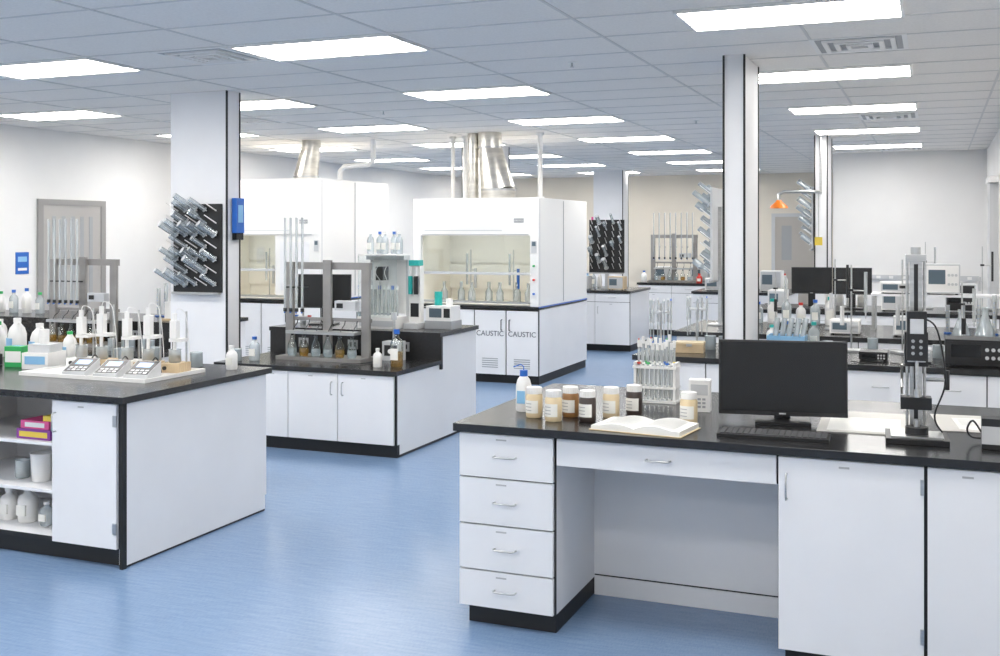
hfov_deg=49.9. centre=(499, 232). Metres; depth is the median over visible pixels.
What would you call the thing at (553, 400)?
jar
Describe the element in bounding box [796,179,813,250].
drying rack
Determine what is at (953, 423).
notepad
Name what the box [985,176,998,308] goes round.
door frame
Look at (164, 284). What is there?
cylinder
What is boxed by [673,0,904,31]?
ceiling light
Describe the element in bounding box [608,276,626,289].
meter
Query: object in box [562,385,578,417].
jar
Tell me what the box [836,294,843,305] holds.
bottle
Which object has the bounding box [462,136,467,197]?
vent pipe
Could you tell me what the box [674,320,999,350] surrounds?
lab bench
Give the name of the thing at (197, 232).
drying rack
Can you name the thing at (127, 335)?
titrator stirrer
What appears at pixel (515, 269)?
fume hood
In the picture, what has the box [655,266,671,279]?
meter
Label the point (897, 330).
meter
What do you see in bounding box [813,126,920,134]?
ceiling light
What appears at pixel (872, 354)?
meter
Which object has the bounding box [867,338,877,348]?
beaker
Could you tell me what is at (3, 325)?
plastic jug
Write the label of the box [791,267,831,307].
computer monitor
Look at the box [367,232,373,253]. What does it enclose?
bottle
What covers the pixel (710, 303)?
lab bench
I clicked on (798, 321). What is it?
test tube
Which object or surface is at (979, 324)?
flask
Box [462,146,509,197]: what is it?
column
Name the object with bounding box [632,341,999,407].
lab bench
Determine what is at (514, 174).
ceiling light
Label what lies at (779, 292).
meter
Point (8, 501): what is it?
bottle
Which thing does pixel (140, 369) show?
meter
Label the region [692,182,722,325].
drying rack
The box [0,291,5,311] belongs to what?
bottle
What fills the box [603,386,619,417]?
jar
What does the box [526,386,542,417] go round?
jar
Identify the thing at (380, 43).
ceiling light
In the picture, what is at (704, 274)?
meter
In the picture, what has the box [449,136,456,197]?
vent pipe
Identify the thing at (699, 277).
bottle
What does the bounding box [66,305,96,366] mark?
titrator stirrer
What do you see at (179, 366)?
titrator stirrer
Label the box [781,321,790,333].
bottle
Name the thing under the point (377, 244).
bottle
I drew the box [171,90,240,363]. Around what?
column
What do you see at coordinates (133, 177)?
wall
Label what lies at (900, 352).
stand
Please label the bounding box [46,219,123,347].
rack
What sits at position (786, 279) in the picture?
bottle
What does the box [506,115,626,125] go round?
ceiling light
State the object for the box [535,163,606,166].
ceiling light
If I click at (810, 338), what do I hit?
bottle
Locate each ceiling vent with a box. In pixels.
[149,47,270,64]
[241,117,286,124]
[808,33,908,54]
[858,112,918,119]
[879,147,922,150]
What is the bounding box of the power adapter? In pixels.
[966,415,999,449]
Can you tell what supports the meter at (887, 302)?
on the lab bench at (938, 316)
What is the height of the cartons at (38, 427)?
0.130 m
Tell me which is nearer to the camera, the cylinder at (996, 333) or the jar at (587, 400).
the jar at (587, 400)
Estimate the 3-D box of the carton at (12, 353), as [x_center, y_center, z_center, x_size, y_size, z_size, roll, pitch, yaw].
[-3.074,0.783,6.853,0.120,0.132,0.101,0,0,11]
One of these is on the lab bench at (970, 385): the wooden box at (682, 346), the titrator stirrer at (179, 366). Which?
the wooden box at (682, 346)
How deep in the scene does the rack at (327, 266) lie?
9.08 m
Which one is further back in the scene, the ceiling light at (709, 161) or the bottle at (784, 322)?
the ceiling light at (709, 161)
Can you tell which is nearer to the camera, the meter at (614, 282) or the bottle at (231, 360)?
the bottle at (231, 360)
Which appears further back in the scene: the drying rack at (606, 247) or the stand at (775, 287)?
the drying rack at (606, 247)
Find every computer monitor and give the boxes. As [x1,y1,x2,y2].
[298,274,351,324]
[719,339,847,426]
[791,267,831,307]
[833,267,871,309]
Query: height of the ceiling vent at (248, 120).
0.021 m
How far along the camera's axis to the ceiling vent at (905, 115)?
11.11 m
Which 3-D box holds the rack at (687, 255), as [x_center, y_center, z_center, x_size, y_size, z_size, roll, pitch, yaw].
[3.008,0.249,18.632,0.820,1.200,0.260,0,0,22]
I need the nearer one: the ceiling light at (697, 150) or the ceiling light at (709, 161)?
the ceiling light at (697, 150)
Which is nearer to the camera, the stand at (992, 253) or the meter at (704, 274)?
the stand at (992, 253)
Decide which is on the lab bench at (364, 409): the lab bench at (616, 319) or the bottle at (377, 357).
the bottle at (377, 357)
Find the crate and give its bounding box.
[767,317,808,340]
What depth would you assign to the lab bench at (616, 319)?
15.92 m
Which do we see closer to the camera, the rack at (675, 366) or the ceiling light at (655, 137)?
the rack at (675, 366)
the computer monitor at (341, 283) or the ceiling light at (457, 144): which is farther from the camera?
the ceiling light at (457, 144)
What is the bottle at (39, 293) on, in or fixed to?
on the lab bench at (28, 320)
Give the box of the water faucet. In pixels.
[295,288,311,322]
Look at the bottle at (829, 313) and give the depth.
9.90 m
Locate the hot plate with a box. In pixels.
[0,354,2,364]
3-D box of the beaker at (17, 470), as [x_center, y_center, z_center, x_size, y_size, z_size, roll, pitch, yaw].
[-2.709,1.336,6.102,0.085,0.100,0.084,0,0,22]
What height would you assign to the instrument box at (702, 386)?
0.150 m
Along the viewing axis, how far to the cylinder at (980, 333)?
9.02 m
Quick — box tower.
[403,260,423,328]
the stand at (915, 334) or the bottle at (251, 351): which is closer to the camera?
the stand at (915, 334)
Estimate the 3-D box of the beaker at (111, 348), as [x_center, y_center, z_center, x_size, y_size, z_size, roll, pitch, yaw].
[-2.527,0.804,7.085,0.068,0.090,0.067,0,0,22]
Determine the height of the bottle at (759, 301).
0.200 m
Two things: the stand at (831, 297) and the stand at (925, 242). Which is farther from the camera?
the stand at (925, 242)
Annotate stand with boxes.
[649,298,671,350]
[686,296,707,345]
[767,272,785,327]
[825,259,848,329]
[840,265,865,352]
[885,247,949,446]
[890,260,909,354]
[922,242,934,308]
[959,283,975,335]
[976,246,995,310]
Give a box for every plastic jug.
[0,319,6,333]
[0,321,6,356]
[6,318,26,345]
[28,323,43,343]
[62,331,76,357]
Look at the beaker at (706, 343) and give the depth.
7.83 m
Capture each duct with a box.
[293,140,320,178]
[468,132,515,197]
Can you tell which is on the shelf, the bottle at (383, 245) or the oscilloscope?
the oscilloscope
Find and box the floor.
[0,335,784,655]
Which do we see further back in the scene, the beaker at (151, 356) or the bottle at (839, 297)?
the bottle at (839, 297)
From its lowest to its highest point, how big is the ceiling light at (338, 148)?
0.016 m
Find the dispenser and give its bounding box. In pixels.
[232,198,243,239]
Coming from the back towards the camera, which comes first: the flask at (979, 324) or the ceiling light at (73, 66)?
the flask at (979, 324)
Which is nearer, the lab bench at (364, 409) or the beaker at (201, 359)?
the beaker at (201, 359)
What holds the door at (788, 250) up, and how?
in the wall at (658, 205)
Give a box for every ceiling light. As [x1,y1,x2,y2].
[0,58,143,78]
[0,109,124,120]
[154,132,261,137]
[228,34,429,60]
[241,98,317,110]
[267,146,358,152]
[316,124,429,132]
[354,158,431,161]
[401,85,551,100]
[411,142,506,147]
[418,167,461,169]
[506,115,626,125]
[510,154,563,158]
[511,173,531,175]
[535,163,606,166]
[576,135,676,142]
[577,171,641,173]
[627,149,712,154]
[665,160,722,163]
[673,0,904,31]
[695,169,760,171]
[759,64,912,83]
[787,102,917,114]
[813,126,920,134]
[832,143,922,148]
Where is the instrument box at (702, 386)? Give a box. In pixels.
[689,378,711,412]
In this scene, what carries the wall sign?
attached to the wall at (133, 177)
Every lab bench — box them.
[0,309,247,361]
[0,357,271,569]
[214,321,478,457]
[453,383,999,655]
[586,286,650,351]
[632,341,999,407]
[637,281,704,335]
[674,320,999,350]
[691,288,797,323]
[759,303,999,328]
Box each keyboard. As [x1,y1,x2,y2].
[716,426,830,442]
[792,307,824,309]
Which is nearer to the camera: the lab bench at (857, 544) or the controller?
the lab bench at (857, 544)
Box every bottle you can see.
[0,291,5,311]
[0,488,18,519]
[8,290,17,312]
[16,490,38,522]
[21,288,30,312]
[35,292,44,313]
[38,500,51,525]
[225,345,237,369]
[249,336,259,360]
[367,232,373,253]
[373,348,381,367]
[376,232,382,253]
[381,232,387,253]
[390,329,402,367]
[391,232,397,253]
[396,232,402,253]
[513,364,530,411]
[597,274,601,286]
[641,271,646,281]
[696,274,701,282]
[759,301,762,322]
[766,324,776,339]
[767,299,776,322]
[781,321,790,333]
[782,296,790,318]
[784,273,787,288]
[794,325,804,333]
[796,302,805,319]
[808,322,819,340]
[810,300,819,324]
[825,294,828,304]
[825,297,833,324]
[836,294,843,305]
[857,295,864,306]
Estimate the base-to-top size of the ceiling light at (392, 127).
0.016 m
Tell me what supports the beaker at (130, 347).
on the lab bench at (28, 320)
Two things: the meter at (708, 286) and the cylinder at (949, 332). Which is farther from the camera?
the meter at (708, 286)
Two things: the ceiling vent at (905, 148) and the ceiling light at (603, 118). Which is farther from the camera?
the ceiling vent at (905, 148)
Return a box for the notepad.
[930,414,980,432]
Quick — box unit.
[22,329,65,368]
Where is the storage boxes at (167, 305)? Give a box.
[161,301,170,320]
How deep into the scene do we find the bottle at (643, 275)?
18.54 m
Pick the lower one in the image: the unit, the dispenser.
the unit
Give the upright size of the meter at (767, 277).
0.300 m
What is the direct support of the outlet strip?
attached to the wall at (886, 204)
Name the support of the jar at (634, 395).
on the lab bench at (857, 544)
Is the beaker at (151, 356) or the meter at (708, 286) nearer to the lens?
the beaker at (151, 356)
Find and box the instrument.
[945,335,999,367]
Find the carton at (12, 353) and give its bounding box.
[4,345,27,366]
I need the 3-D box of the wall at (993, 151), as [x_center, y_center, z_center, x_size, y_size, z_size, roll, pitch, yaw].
[3.452,0.265,6.532,0.100,2.970,19.900,0,0,22]
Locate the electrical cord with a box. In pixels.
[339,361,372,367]
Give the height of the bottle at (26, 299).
0.260 m
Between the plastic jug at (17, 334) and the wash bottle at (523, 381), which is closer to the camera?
the wash bottle at (523, 381)
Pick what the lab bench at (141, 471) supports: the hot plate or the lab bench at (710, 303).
the hot plate
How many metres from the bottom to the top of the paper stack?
0.006 m
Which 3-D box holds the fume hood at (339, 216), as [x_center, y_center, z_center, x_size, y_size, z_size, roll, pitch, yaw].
[-2.737,0.530,14.632,1.768,2.440,1.846,0,0,22]
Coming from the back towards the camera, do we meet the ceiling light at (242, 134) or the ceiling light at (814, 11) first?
the ceiling light at (242, 134)
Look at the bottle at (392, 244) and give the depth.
9.55 m
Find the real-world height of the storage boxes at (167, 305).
0.180 m
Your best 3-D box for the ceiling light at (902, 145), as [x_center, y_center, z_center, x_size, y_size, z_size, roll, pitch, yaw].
[5.266,-1.210,15.000,1.180,0.016,0.580,0,0,22]
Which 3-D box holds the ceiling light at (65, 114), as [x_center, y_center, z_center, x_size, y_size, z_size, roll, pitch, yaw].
[-4.539,-1.210,11.071,1.180,0.016,0.580,0,0,22]
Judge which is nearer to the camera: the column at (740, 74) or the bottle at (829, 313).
the column at (740, 74)
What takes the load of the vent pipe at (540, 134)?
on the fume hood at (515, 269)
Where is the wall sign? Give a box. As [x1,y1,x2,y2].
[15,252,28,273]
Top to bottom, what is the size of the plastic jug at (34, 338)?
0.240 m
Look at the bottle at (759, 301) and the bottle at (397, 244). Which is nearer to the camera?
the bottle at (397, 244)
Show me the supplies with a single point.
(396, 344)
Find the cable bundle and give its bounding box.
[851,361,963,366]
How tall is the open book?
0.037 m
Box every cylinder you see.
[162,284,167,316]
[944,305,951,333]
[976,298,982,334]
[990,295,998,334]
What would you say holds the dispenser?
attached to the column at (205, 126)
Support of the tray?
on the lab bench at (141, 471)
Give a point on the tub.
(41, 460)
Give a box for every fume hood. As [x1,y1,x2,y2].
[241,178,387,355]
[413,197,586,384]
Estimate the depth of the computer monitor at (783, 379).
4.82 m
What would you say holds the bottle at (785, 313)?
on the lab bench at (886, 339)
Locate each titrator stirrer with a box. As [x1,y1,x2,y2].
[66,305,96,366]
[95,301,117,364]
[119,307,142,366]
[133,303,164,364]
[161,308,190,372]
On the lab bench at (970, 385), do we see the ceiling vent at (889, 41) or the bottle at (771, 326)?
the bottle at (771, 326)
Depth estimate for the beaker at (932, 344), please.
7.29 m
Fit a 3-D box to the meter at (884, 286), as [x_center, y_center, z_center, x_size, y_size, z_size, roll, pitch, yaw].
[3.482,0.479,9.459,0.260,0.100,0.252,0,0,22]
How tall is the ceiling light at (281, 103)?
0.016 m
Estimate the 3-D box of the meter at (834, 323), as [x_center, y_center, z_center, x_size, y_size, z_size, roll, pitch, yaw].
[2.912,0.789,9.063,0.240,0.120,0.232,0,0,22]
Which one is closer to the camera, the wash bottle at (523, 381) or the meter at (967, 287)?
the wash bottle at (523, 381)
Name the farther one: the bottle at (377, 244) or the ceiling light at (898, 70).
the bottle at (377, 244)
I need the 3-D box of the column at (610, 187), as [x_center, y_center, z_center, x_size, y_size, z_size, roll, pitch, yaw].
[2.179,0.265,21.125,0.601,2.970,0.414,0,0,22]
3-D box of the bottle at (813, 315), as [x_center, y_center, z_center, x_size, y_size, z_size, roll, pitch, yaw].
[2.927,0.734,9.980,0.090,0.230,0.090,0,0,22]
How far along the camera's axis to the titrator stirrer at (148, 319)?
6.52 m
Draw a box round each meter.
[62,354,100,374]
[93,356,130,376]
[123,357,161,378]
[587,276,591,288]
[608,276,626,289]
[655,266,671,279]
[691,267,709,280]
[705,278,717,289]
[760,270,783,291]
[768,289,788,307]
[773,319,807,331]
[829,318,860,334]
[859,349,888,361]
[879,281,909,293]
[881,296,905,310]
[893,315,905,335]
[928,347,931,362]
[945,283,975,312]
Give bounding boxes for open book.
[589,415,700,437]
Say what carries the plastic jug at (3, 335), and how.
on the lab bench at (141, 471)
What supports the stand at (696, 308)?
on the lab bench at (970, 385)
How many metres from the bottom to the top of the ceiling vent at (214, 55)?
0.021 m
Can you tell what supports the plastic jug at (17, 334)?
on the lab bench at (141, 471)
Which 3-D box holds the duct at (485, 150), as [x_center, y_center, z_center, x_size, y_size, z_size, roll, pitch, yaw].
[-0.097,-0.816,13.058,0.588,0.807,0.438,0,0,-3]
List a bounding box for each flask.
[951,309,970,335]
[974,307,995,336]
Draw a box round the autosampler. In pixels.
[357,254,409,328]
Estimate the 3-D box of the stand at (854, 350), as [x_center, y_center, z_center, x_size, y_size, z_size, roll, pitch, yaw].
[2.534,0.539,7.713,0.192,0.620,0.160,0,0,22]
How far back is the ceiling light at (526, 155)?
16.89 m
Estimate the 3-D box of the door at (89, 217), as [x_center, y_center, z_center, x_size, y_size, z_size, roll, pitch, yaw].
[-5.155,0.675,13.014,0.079,2.150,1.100,0,0,22]
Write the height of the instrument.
0.170 m
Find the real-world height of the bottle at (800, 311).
0.200 m
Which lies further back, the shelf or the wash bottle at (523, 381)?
the shelf
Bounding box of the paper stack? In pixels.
[816,411,909,434]
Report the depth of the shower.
13.09 m
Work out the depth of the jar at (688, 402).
4.77 m
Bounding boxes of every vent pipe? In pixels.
[338,139,375,179]
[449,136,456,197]
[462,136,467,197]
[536,132,543,197]
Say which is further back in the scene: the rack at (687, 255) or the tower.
the rack at (687, 255)
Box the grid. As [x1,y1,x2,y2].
[0,0,999,177]
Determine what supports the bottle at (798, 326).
on the lab bench at (970, 385)
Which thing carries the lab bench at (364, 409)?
on the floor
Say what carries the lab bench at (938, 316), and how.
on the floor
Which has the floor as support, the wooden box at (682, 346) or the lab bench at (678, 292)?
the lab bench at (678, 292)
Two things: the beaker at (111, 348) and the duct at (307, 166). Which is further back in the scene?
the duct at (307, 166)
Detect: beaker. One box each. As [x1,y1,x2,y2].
[15,458,29,478]
[111,348,120,358]
[127,340,134,351]
[150,347,161,359]
[190,351,202,366]
[705,335,715,349]
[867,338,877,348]
[932,344,943,358]
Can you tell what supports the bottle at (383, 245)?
on the autosampler
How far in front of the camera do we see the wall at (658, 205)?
22.82 m
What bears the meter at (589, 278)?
on the lab bench at (616, 319)
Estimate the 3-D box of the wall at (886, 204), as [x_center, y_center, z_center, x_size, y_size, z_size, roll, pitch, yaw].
[6.123,0.265,16.131,2.150,2.970,0.100,0,0,22]
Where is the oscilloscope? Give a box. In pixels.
[926,263,959,294]
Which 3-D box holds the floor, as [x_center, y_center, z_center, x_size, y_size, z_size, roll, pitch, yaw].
[-0.420,1.800,10.958,10.600,0.100,25.200,0,0,22]
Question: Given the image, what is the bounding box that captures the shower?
[770,136,821,244]
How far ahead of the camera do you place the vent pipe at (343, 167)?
13.96 m
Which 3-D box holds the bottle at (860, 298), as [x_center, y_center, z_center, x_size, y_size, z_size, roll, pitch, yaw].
[4.181,0.739,12.439,0.090,0.220,0.090,0,0,22]
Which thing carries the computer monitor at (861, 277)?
on the lab bench at (938, 316)
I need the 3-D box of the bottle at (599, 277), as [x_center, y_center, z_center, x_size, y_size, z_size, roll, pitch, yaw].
[1.571,0.729,16.947,0.080,0.240,0.080,0,0,22]
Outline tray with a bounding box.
[19,364,204,382]
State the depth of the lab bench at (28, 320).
10.55 m
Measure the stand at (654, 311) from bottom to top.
0.375 m
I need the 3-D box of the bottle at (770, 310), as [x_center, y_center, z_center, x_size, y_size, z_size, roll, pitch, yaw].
[2.566,0.734,10.126,0.090,0.230,0.090,0,0,22]
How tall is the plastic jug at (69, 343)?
0.200 m
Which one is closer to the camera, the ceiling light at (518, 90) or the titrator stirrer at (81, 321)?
the titrator stirrer at (81, 321)
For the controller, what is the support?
on the lab bench at (364, 409)
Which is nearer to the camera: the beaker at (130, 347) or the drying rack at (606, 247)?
the beaker at (130, 347)
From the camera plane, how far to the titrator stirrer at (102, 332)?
6.66 m
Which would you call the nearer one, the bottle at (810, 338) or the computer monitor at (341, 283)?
the bottle at (810, 338)
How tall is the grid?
0.005 m
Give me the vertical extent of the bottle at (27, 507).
0.200 m
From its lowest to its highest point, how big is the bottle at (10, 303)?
0.240 m
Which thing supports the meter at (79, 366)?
on the tray
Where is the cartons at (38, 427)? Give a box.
[17,414,51,440]
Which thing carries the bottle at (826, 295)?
on the lab bench at (938, 316)
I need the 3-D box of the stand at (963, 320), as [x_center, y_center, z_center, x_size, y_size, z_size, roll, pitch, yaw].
[3.263,0.599,7.463,0.192,0.500,0.160,0,0,-35]
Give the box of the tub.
[29,450,51,481]
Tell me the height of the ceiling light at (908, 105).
0.016 m
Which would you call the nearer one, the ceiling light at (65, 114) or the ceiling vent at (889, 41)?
the ceiling vent at (889, 41)
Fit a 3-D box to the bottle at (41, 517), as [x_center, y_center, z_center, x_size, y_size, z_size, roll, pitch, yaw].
[-2.531,1.564,6.007,0.080,0.130,0.080,0,0,22]
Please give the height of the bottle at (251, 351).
0.200 m
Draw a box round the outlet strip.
[872,275,978,280]
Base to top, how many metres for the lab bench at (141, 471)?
0.900 m
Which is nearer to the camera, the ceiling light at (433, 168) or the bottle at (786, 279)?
the bottle at (786, 279)
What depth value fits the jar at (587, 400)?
4.82 m
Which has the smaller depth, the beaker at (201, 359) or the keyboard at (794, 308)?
the beaker at (201, 359)
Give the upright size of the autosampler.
0.650 m
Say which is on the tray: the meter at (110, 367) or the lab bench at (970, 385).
the meter at (110, 367)
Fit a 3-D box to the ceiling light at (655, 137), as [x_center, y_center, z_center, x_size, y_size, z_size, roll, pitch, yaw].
[1.630,-1.210,13.839,1.180,0.016,0.580,0,0,22]
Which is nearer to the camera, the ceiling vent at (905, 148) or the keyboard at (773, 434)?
the keyboard at (773, 434)
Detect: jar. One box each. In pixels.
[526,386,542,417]
[545,389,561,421]
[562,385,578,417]
[579,389,595,421]
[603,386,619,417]
[626,384,642,415]
[680,391,697,422]
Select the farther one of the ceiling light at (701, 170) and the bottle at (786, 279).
the ceiling light at (701, 170)
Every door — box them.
[37,199,105,311]
[771,213,813,303]
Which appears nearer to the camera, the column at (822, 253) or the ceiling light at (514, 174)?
the column at (822, 253)
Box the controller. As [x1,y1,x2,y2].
[424,291,461,329]
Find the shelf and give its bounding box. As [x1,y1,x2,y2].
[871,292,999,329]
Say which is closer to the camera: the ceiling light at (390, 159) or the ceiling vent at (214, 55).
the ceiling vent at (214, 55)
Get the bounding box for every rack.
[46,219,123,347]
[153,193,222,294]
[275,218,372,362]
[587,213,624,288]
[633,334,680,403]
[649,213,697,282]
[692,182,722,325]
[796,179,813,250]
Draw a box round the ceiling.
[0,0,999,178]
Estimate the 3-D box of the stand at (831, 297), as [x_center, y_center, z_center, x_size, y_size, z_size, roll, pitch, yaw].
[2.971,0.539,9.413,0.192,0.620,0.160,0,0,-7]
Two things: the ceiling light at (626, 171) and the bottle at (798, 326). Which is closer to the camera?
the bottle at (798, 326)
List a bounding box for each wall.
[0,124,461,314]
[513,172,832,292]
[833,149,986,307]
[987,129,999,308]
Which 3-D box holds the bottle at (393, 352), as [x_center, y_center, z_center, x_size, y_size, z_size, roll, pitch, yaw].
[-0.824,0.919,8.574,0.104,0.300,0.104,0,0,22]
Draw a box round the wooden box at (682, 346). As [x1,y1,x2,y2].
[676,340,705,352]
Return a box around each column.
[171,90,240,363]
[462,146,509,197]
[593,170,628,286]
[723,54,758,339]
[814,135,831,303]
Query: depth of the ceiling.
8.17 m

